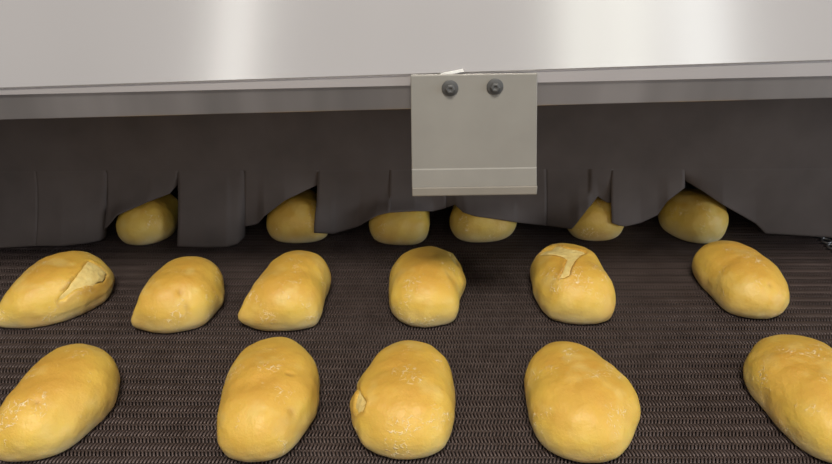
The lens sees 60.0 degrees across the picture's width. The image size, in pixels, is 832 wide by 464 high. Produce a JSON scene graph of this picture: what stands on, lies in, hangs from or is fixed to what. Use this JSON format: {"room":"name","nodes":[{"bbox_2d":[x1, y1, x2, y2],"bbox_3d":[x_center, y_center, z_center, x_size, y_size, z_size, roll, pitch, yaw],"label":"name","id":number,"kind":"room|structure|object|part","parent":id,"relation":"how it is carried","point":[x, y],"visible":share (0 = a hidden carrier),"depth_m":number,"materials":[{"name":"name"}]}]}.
{"room":"processing plant","nodes":[
{"label":"processing plant","id":0,"kind":"room"},
{"bbox_3d":[0.000,1.315,0.430,7.000,0.050,7.500,0,29,0],"label":"floor","id":1,"kind":"structure","parent":0,"visible":0},
{"bbox_2d":[0,185,831,462],"bbox_3d":[-0.080,0.347,1.201,1.240,0.915,1.420,0,28,0],"label":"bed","id":2,"kind":"object","parent":1,"relation":"on","point":[686,185],"visible":0.02,"depth_m":0.66,"materials":[{"name":"metal"}]},
{"bbox_2d":[0,181,831,463],"bbox_3d":[-0.081,0.079,0.731,1.148,0.004,0.812,0,28,0],"label":"conveyor belt","id":3,"kind":"object","parent":2,"relation":"on","point":[20,263],"visible":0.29,"depth_m":0.69,"materials":[{"name":"metal"}]},
{"bbox_2d":[0,251,114,327],"bbox_3d":[-0.361,0.050,0.732,0.095,0.046,0.112,0,28,0],"label":"bun","id":4,"kind":"object","parent":3,"relation":"on","point":[62,286],"visible":1,"depth_m":0.70,"materials":[{"name":"yellow food"}]},
{"bbox_2d":[0,343,119,461],"bbox_3d":[-0.289,0.128,0.588,0.080,0.046,0.124,0,28,0],"label":"bun","id":5,"kind":"object","parent":3,"relation":"on","point":[68,392],"visible":1,"depth_m":0.56,"materials":[{"name":"yellow food"}]},
{"bbox_2d":[116,193,177,244],"bbox_3d":[-0.322,-0.024,0.868,0.068,0.046,0.096,0,28,0],"label":"bun","id":6,"kind":"object","parent":3,"relation":"on","point":[154,221],"visible":0.67,"depth_m":0.84,"materials":[{"name":"yellow food"}]},
{"bbox_2d":[131,256,224,332],"bbox_3d":[-0.234,0.053,0.724,0.082,0.048,0.110,0,28,0],"label":"bun","id":7,"kind":"object","parent":3,"relation":"on","point":[184,294],"visible":1,"depth_m":0.69,"materials":[{"name":"yellow food"}]},
{"bbox_2d":[217,337,319,461],"bbox_3d":[-0.120,0.126,0.591,0.080,0.048,0.135,0,28,0],"label":"bun","id":8,"kind":"object","parent":3,"relation":"on","point":[270,394],"visible":1,"depth_m":0.56,"materials":[{"name":"yellow food"}]},
{"bbox_2d":[238,250,330,330],"bbox_3d":[-0.130,0.049,0.732,0.083,0.049,0.122,0,28,0],"label":"bun","id":9,"kind":"object","parent":3,"relation":"on","point":[290,294],"visible":1,"depth_m":0.69,"materials":[{"name":"yellow food"}]},
{"bbox_2d":[266,189,326,242],"bbox_3d":[-0.141,-0.027,0.873,0.076,0.047,0.095,0,28,0],"label":"bun","id":10,"kind":"object","parent":3,"relation":"on","point":[291,221],"visible":0.61,"depth_m":0.84,"materials":[{"name":"yellow food"}]},
{"bbox_2d":[369,211,429,244],"bbox_3d":[-0.020,-0.027,0.874,0.076,0.046,0.111,0,28,0],"label":"bun","id":11,"kind":"object","parent":3,"relation":"on","point":[397,228],"visible":0.69,"depth_m":0.83,"materials":[{"name":"yellow food"}]},
{"bbox_2d":[350,340,455,458],"bbox_3d":[-0.010,0.126,0.591,0.086,0.046,0.129,0,28,0],"label":"bun","id":12,"kind":"object","parent":3,"relation":"on","point":[402,406],"visible":1,"depth_m":0.55,"materials":[{"name":"yellow food"}]},
{"bbox_2d":[389,246,465,326],"bbox_3d":[0.012,0.047,0.736,0.080,0.048,0.119,0,28,0],"label":"bun","id":13,"kind":"object","parent":3,"relation":"on","point":[427,284],"visible":1,"depth_m":0.70,"materials":[{"name":"yellow food"}]},
{"bbox_2d":[450,205,516,241],"bbox_3d":[0.082,-0.029,0.877,0.083,0.046,0.101,0,28,0],"label":"bun","id":14,"kind":"object","parent":3,"relation":"on","point":[466,227],"visible":0.52,"depth_m":0.84,"materials":[{"name":"yellow food"}]},
{"bbox_2d":[530,243,615,323],"bbox_3d":[0.160,0.042,0.743,0.080,0.049,0.126,0,28,0],"label":"bun","id":15,"kind":"object","parent":3,"relation":"on","point":[570,284],"visible":1,"depth_m":0.70,"materials":[{"name":"yellow food"}]},
{"bbox_2d":[524,341,640,462],"bbox_3d":[0.135,0.127,0.589,0.093,0.047,0.133,0,28,0],"label":"bun","id":16,"kind":"object","parent":3,"relation":"on","point":[581,408],"visible":1,"depth_m":0.55,"materials":[{"name":"yellow food"}]},
{"bbox_2d":[568,197,623,240],"bbox_3d":[0.223,-0.028,0.875,0.066,0.046,0.098,11,30,19],"label":"bun","id":17,"kind":"object","parent":3,"relation":"on","point":[595,224],"visible":0.49,"depth_m":0.84,"materials":[{"name":"yellow food"}]},
{"bbox_2d":[658,188,728,243],"bbox_3d":[0.336,-0.026,0.871,0.078,0.047,0.092,0,28,0],"label":"bun","id":18,"kind":"object","parent":3,"relation":"on","point":[693,216],"visible":0.84,"depth_m":0.84,"materials":[{"name":"yellow food"}]},
{"bbox_2d":[692,240,789,318],"bbox_3d":[0.337,0.041,0.749,0.080,0.046,0.121,0,28,0],"label":"bun","id":19,"kind":"object","parent":3,"relation":"on","point":[745,283],"visible":1,"depth_m":0.71,"materials":[{"name":"yellow food"}]},
{"bbox_2d":[743,334,831,462],"bbox_3d":[0.325,0.127,0.590,0.086,0.047,0.140,0,28,0],"label":"bun","id":20,"kind":"object","parent":3,"relation":"on","point":[789,377],"visible":1,"depth_m":0.57,"materials":[{"name":"yellow food"}]},
{"bbox_2d":[0,0,831,119],"bbox_3d":[0.000,-0.423,1.011,1.900,0.750,1.060,0,28,0],"label":"hood","id":21,"kind":"object","parent":2,"relation":"on","point":[59,58],"visible":0.96,"depth_m":0.57,"materials":[{"name":"metal"}]},
{"bbox_2d":[0,98,831,247],"bbox_3d":[0.000,-0.118,0.782,1.860,0.287,0.041,0,29,-1],"label":"curtain","id":22,"kind":"object","parent":21,"relation":"hanging from","point":[64,181],"visible":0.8,"depth_m":0.82,"materials":[{"name":"rubber"}]},
{"bbox_3d":[0.000,-0.109,0.585,1.900,0.071,0.005,0,29,0],"label":"rail","id":23,"kind":"part","parent":21,"relation":"part of","materials":[{"name":"metal"}]},
{"bbox_2d":[441,69,463,73],"bbox_3d":[0.028,-0.126,0.568,0.020,0.006,0.001,0,28,0],"label":"scrap","id":24,"kind":"object","parent":21,"relation":"attached to","point":[460,70],"visible":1,"depth_m":0.57,"materials":[{"name":"white"}]},
{"bbox_2d":[411,73,536,195],"bbox_3d":[0.049,-0.077,0.589,0.107,0.106,0.007,0,28,0],"label":"plate","id":25,"kind":"object","parent":21,"relation":"attached to","point":[472,134],"visible":1,"depth_m":0.59,"materials":[{"name":"metal"}]},
{"bbox_2d":[442,80,457,95],"bbox_3d":[0.027,-0.114,0.569,0.013,0.013,0.001,0,29,0],"label":"screw","id":26,"kind":"object","parent":25,"relation":"in","point":[449,87],"depth_m":0.57,"materials":[{"name":"metal"}]},
{"bbox_2d":[487,78,502,94],"bbox_3d":[0.062,-0.115,0.569,0.013,0.013,0.001,0,29,0],"label":"screw","id":27,"kind":"object","parent":25,"relation":"in","point":[494,85],"depth_m":0.57,"materials":[{"name":"metal"}]}
]}

